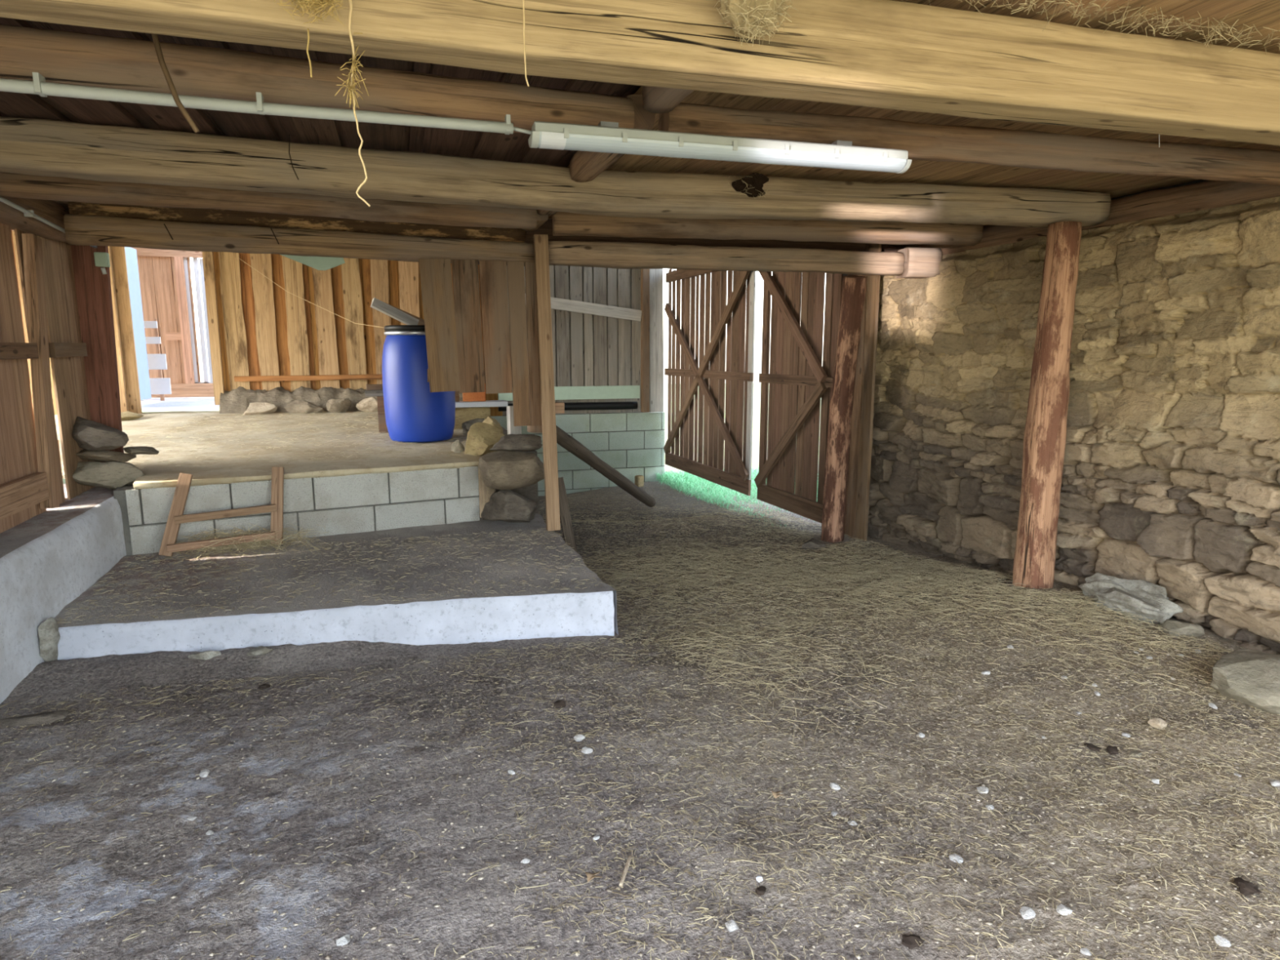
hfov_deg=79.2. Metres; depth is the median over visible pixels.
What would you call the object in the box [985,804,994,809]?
pebble
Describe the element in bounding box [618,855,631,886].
stick
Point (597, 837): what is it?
pebble
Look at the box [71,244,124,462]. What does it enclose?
board
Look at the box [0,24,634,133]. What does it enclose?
ceiling beam
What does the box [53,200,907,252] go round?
ceiling beam
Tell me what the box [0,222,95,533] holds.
wall
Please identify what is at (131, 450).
stone
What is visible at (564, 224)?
ceiling beam
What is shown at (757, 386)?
ground
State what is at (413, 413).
barrel
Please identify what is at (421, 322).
board
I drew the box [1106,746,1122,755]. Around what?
lump
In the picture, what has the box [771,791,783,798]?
dry leaf
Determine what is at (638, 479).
bracket
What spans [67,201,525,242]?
ceiling beam
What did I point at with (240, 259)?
string
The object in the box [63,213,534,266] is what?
lintel beam
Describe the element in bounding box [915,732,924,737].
pebble
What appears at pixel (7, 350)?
horizontal rail
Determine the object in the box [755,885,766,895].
lump
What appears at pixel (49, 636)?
stone
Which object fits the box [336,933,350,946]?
pebble
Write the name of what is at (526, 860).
pebble
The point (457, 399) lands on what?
brick
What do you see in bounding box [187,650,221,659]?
crumb
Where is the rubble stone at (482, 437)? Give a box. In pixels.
[464,422,505,455]
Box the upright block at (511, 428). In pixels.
[506,405,521,434]
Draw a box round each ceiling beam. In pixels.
[0,0,1279,146]
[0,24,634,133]
[0,115,1111,227]
[0,171,537,228]
[53,200,907,252]
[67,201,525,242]
[552,211,982,245]
[658,102,1279,185]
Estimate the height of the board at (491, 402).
0.050 m
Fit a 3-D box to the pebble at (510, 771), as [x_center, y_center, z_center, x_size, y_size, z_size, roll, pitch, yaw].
[-0.451,1.022,2.711,0.023,0.014,0.023,-3,10,-17]
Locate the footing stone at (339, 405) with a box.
[325,398,351,413]
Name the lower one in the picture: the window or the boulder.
the boulder
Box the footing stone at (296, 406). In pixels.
[284,400,324,413]
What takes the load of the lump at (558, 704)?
on the floor at (451, 922)
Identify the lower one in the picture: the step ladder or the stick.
the stick
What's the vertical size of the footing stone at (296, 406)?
0.178 m
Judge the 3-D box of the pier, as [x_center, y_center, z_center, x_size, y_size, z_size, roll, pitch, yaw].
[-1.733,-0.595,7.634,0.500,0.260,0.200,-3,10,-17]
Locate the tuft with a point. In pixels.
(317, 2)
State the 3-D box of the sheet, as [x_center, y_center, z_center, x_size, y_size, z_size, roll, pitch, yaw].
[-2.158,-1.428,5.048,0.440,0.112,0.022,-3,10,-17]
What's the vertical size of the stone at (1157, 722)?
0.045 m
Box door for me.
[124,246,151,399]
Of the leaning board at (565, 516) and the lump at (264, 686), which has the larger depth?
the leaning board at (565, 516)
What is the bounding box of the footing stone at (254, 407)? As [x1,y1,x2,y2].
[243,402,277,414]
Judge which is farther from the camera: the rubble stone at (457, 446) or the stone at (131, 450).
the rubble stone at (457, 446)
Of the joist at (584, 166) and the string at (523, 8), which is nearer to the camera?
the string at (523, 8)
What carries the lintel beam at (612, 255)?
on the post at (538, 428)
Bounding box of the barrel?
[382,324,455,442]
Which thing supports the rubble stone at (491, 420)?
on the wall at (531, 491)
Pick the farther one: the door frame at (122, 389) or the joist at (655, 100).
the door frame at (122, 389)
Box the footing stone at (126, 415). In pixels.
[120,411,143,420]
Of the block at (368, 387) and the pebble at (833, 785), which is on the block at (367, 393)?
the block at (368, 387)
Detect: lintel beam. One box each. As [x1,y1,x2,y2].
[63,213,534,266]
[547,240,904,275]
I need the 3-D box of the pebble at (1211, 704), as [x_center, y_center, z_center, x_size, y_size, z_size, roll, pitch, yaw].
[2.348,0.928,3.172,0.030,0.018,0.039,-3,10,-17]
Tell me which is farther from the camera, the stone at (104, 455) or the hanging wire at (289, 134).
the stone at (104, 455)
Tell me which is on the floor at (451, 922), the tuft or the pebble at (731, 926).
the pebble at (731, 926)
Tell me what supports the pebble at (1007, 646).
on the floor at (451, 922)
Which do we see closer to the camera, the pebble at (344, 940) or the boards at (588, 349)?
the pebble at (344, 940)
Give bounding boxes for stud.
[21,233,59,508]
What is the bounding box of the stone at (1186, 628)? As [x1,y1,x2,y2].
[1159,619,1204,637]
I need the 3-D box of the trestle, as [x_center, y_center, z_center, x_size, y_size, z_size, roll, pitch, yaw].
[-2.392,-0.613,7.286,0.140,0.350,0.120,-3,10,-17]
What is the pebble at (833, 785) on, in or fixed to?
on the floor at (451, 922)
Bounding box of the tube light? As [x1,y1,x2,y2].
[528,120,911,173]
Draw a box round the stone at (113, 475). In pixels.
[62,462,145,488]
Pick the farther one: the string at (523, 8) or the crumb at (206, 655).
the crumb at (206, 655)
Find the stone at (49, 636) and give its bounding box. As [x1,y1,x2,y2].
[37,617,60,662]
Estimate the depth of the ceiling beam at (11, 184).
4.10 m
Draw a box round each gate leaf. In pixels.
[663,269,755,496]
[754,271,842,523]
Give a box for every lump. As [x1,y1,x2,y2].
[257,683,271,688]
[553,700,565,707]
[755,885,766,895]
[902,933,924,949]
[1084,742,1102,751]
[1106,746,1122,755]
[1234,876,1262,897]
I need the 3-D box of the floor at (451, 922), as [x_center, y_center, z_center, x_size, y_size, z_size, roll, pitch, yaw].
[-0.437,0.808,5.137,6.484,0.501,10.890,-3,10,-17]
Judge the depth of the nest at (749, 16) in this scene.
1.85 m
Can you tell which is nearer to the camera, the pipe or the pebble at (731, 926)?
the pebble at (731, 926)
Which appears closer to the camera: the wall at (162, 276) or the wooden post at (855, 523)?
the wooden post at (855, 523)
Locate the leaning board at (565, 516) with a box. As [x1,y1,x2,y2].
[558,476,577,553]
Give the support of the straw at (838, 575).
on the floor at (451, 922)
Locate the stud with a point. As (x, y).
(32, 246)
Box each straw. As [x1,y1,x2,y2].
[0,484,1279,959]
[55,528,604,623]
[62,410,474,470]
[577,533,1233,742]
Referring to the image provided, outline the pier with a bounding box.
[453,406,490,429]
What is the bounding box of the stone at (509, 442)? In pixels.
[489,434,542,450]
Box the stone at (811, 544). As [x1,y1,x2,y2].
[801,538,826,549]
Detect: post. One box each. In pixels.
[533,234,560,530]
[640,268,649,412]
[648,268,663,412]
[820,275,866,542]
[1012,221,1081,588]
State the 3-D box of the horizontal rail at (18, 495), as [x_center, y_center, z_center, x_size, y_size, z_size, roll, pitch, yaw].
[-2.732,0.359,2.407,0.050,0.176,4.041,-3,10,-17]
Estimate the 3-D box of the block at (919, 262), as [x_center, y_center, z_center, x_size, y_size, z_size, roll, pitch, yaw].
[2.134,-1.662,5.934,0.263,0.215,0.214,-1,10,-8]
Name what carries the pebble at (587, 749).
on the floor at (451, 922)
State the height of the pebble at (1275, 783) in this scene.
0.020 m
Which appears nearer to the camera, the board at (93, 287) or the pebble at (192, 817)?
the pebble at (192, 817)
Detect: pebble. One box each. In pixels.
[186,815,197,820]
[199,769,209,777]
[205,830,213,835]
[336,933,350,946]
[507,768,515,774]
[520,857,530,863]
[573,734,585,741]
[581,746,592,754]
[592,834,599,840]
[724,920,738,932]
[829,782,840,790]
[831,811,837,816]
[847,820,857,825]
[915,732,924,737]
[948,853,963,863]
[976,786,988,793]
[981,670,990,675]
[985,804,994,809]
[1006,644,1013,648]
[1019,906,1035,919]
[1055,903,1072,915]
[1080,947,1091,955]
[1093,691,1100,696]
[1121,732,1130,737]
[1150,778,1159,783]
[1208,702,1217,709]
[1213,935,1231,946]
[1270,780,1279,786]
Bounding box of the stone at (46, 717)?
[0,710,69,728]
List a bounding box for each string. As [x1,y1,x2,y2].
[240,258,384,328]
[522,0,528,86]
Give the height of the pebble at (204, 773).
0.020 m
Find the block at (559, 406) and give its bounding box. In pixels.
[555,402,564,413]
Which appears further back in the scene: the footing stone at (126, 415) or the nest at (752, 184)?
the footing stone at (126, 415)
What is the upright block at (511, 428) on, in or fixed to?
on the rubble stone at (482, 437)
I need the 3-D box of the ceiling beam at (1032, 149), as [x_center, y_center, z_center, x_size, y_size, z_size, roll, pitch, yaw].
[1.542,-1.338,3.127,3.004,0.148,0.148,-2,10,-14]
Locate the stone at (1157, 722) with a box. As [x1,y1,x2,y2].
[1147,717,1167,729]
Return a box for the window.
[183,257,213,383]
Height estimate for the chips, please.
0.201 m
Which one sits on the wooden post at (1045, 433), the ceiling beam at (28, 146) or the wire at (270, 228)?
the ceiling beam at (28, 146)
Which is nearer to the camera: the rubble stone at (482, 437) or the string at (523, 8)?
the string at (523, 8)
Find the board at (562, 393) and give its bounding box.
[497,385,639,400]
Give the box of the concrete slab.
[53,513,618,660]
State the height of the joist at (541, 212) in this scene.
0.121 m
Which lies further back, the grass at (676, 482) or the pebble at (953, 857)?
the grass at (676, 482)
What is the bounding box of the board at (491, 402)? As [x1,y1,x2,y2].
[455,400,507,407]
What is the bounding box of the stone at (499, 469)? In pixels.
[478,450,544,489]
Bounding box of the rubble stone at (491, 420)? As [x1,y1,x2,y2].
[483,416,503,433]
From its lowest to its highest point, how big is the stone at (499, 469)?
0.266 m
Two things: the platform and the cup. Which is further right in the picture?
the cup
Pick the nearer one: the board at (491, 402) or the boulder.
the boulder
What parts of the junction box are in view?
lid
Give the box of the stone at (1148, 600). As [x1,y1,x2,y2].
[1077,572,1182,624]
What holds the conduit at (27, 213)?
attached to the log at (52, 211)
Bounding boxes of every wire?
[270,227,279,244]
[288,133,298,179]
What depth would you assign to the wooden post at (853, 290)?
6.38 m
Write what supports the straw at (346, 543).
on the concrete slab
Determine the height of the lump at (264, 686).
0.024 m
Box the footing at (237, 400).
[219,386,462,413]
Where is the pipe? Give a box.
[497,401,637,411]
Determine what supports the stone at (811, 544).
on the floor at (451, 922)
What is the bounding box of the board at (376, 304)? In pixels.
[370,297,418,324]
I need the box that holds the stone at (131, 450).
[122,446,159,454]
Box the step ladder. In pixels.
[158,466,284,556]
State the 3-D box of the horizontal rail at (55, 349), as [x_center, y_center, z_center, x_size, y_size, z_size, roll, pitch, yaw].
[-3.496,-0.794,4.719,0.050,0.090,0.491,-3,10,-17]
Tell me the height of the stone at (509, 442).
0.137 m
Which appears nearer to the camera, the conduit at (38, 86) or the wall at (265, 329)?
the conduit at (38, 86)
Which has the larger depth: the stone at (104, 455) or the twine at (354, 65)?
the stone at (104, 455)
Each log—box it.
[0,196,80,245]
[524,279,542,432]
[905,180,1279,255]
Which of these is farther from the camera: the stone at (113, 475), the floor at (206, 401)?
the floor at (206, 401)
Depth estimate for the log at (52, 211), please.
4.33 m
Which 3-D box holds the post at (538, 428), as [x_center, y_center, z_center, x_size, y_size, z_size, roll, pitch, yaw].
[-0.736,-0.934,5.641,0.202,1.168,0.216,-3,10,-17]
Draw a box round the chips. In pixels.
[0,554,1279,959]
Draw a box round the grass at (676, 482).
[654,466,817,526]
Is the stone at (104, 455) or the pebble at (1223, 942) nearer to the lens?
the pebble at (1223, 942)
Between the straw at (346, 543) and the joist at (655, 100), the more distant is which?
the straw at (346, 543)
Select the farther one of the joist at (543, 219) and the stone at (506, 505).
the stone at (506, 505)
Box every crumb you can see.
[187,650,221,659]
[245,645,273,656]
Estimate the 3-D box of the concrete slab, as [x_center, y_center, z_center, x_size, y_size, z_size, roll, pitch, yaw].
[-1.754,0.763,4.762,2.793,0.559,2.125,-3,10,-17]
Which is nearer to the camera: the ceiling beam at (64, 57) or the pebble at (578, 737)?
the ceiling beam at (64, 57)
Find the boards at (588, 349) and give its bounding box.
[502,265,640,415]
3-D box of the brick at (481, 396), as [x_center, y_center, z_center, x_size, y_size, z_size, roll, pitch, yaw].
[-1.623,-0.873,7.569,0.220,0.200,0.130,-2,10,-11]
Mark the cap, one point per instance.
(758, 878)
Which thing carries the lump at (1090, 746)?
on the floor at (451, 922)
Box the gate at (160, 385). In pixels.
[140,319,171,400]
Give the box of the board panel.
[418,258,542,426]
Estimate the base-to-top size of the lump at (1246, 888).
0.032 m
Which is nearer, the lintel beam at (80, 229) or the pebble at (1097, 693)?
the pebble at (1097, 693)
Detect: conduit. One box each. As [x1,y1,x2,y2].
[0,71,532,134]
[0,196,97,248]
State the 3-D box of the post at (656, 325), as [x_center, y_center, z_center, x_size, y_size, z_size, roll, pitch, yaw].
[0.208,-2.027,10.287,0.211,2.242,0.060,-3,10,-17]
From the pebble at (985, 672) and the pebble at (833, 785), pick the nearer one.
the pebble at (833, 785)
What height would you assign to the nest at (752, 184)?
0.132 m
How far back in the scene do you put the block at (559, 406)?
5.45 m
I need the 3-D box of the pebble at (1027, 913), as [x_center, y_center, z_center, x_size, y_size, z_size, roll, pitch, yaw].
[1.012,1.135,2.027,0.039,0.021,0.038,-3,10,-17]
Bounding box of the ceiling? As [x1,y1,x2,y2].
[0,0,1279,225]
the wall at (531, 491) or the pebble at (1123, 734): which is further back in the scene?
the wall at (531, 491)
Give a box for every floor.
[0,480,1279,959]
[141,396,219,408]
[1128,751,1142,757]
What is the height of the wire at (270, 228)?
0.098 m
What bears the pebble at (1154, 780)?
on the floor at (451, 922)
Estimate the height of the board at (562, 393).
0.171 m
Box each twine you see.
[306,28,312,77]
[334,0,370,206]
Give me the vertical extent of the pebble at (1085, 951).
0.012 m
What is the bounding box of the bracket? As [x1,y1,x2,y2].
[634,475,644,487]
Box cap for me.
[755,875,762,881]
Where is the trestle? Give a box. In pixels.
[377,395,388,432]
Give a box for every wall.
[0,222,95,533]
[11,230,664,496]
[113,466,479,555]
[131,247,213,397]
[495,426,538,513]
[827,179,1279,654]
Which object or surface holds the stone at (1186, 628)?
on the floor at (451, 922)
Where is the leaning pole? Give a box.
[555,425,655,506]
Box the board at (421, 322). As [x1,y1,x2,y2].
[386,302,424,324]
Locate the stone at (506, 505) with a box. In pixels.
[480,489,537,522]
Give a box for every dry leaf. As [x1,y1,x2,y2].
[585,871,601,882]
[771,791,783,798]
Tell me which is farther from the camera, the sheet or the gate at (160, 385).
the gate at (160, 385)
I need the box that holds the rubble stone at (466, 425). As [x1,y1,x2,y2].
[461,417,484,435]
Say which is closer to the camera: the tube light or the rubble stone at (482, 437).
the tube light
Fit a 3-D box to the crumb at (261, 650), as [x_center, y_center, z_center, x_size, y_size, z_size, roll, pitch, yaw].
[-1.855,0.843,3.773,0.123,0.055,0.056,-3,10,-17]
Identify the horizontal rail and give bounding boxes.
[0,342,38,359]
[0,471,48,519]
[48,342,87,357]
[234,373,382,381]
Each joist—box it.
[521,210,548,231]
[536,209,557,215]
[568,93,655,182]
[642,85,694,113]
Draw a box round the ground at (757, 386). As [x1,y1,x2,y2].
[62,382,821,485]
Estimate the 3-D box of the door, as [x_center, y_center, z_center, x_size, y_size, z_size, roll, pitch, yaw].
[-5.889,-1.806,8.952,0.074,1.760,0.760,-3,10,-17]
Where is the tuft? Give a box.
[274,0,363,34]
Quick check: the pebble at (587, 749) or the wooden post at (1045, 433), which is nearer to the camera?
the pebble at (587, 749)
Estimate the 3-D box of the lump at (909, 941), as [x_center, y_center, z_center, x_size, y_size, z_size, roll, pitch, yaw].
[0.687,1.164,1.954,0.059,0.020,0.042,-3,10,-17]
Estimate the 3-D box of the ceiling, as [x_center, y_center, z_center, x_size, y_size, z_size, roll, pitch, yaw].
[0.186,-1.429,2.581,6.800,0.094,6.600,-3,10,-17]
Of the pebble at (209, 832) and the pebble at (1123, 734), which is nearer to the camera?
the pebble at (209, 832)
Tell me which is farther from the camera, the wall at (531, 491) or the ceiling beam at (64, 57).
the wall at (531, 491)
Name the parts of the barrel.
lid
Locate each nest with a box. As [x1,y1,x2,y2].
[713,0,798,48]
[728,173,769,198]
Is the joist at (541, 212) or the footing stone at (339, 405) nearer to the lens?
the joist at (541, 212)
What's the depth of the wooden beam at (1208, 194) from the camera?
4.33 m
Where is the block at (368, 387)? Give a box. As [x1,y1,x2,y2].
[365,384,382,390]
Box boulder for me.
[1210,647,1279,714]
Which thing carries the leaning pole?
on the floor at (451, 922)
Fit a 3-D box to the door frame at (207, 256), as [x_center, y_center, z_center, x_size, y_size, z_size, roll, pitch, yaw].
[-4.814,-1.918,8.709,0.110,2.140,0.060,-3,10,-17]
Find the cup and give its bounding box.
[720,0,785,34]
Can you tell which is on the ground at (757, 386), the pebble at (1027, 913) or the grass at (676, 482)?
the grass at (676, 482)
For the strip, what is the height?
0.320 m
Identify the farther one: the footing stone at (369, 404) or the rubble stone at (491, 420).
the footing stone at (369, 404)
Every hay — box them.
[172,523,327,557]
[928,0,1279,53]
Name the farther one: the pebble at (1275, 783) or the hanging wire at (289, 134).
the hanging wire at (289, 134)
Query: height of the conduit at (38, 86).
0.053 m
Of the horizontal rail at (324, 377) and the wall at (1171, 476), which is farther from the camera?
the horizontal rail at (324, 377)
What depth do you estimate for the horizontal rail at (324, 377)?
9.10 m
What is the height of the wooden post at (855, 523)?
2.800 m
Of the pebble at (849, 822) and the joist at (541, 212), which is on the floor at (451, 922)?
the pebble at (849, 822)
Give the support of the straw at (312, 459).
on the platform
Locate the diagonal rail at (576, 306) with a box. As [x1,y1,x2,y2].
[524,293,641,321]
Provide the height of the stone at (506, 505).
0.271 m
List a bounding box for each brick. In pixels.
[454,391,459,401]
[462,383,485,401]
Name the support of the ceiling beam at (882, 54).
on the wall at (1171, 476)
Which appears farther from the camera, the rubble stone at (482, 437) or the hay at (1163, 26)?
the rubble stone at (482, 437)
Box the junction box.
[93,252,110,274]
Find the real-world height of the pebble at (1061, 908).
0.019 m
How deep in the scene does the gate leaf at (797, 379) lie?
7.24 m
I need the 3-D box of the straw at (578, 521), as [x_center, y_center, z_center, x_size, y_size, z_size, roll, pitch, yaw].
[-0.527,0.717,5.502,5.492,0.460,8.561,-3,10,-17]
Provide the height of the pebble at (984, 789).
0.019 m
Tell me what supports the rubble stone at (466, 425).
on the platform
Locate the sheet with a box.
[279,253,345,270]
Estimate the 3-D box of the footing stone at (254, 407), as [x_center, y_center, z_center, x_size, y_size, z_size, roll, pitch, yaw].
[-4.297,-0.803,8.762,0.355,0.162,0.216,-3,10,-17]
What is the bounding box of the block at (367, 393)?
[364,390,383,396]
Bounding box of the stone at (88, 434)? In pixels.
[71,416,128,450]
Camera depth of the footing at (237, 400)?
8.98 m
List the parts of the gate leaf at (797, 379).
rail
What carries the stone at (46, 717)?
on the floor at (451, 922)
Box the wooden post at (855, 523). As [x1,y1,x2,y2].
[844,243,881,540]
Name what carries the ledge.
on the floor at (451, 922)
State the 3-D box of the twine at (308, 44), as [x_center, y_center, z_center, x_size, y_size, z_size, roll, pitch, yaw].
[-0.696,-0.898,1.626,0.009,0.101,0.021,-3,10,-17]
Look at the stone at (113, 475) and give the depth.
4.91 m
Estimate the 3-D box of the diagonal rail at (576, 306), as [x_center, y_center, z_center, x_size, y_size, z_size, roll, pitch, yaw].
[-0.728,-2.224,9.985,1.567,0.326,0.035,-3,10,-17]
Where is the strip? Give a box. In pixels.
[151,33,199,133]
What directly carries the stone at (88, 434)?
on the stone at (104, 455)
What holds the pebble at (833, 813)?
on the floor at (451, 922)
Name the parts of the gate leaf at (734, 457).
rail, rail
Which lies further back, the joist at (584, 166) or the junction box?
the junction box
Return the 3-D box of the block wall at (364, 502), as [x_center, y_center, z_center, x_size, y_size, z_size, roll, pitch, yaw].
[-2.287,0.272,5.446,2.295,0.624,0.264,-5,11,-27]
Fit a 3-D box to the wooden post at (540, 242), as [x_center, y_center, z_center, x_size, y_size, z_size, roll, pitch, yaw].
[-0.644,-0.652,5.369,0.127,2.033,0.135,-3,10,-17]
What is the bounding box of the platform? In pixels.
[54,410,495,517]
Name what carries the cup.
on the nest at (749, 16)
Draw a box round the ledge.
[0,484,133,703]
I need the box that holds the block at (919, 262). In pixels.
[895,247,942,278]
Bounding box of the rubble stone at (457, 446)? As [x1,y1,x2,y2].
[451,440,464,453]
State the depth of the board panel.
5.30 m
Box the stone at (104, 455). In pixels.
[75,448,137,462]
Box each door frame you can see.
[107,245,128,412]
[201,251,224,404]
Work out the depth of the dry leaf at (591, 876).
2.17 m
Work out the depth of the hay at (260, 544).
4.98 m
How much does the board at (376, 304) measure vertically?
0.251 m
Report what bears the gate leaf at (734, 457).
attached to the post at (656, 325)
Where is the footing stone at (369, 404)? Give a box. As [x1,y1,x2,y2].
[355,396,377,412]
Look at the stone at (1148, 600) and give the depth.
4.16 m

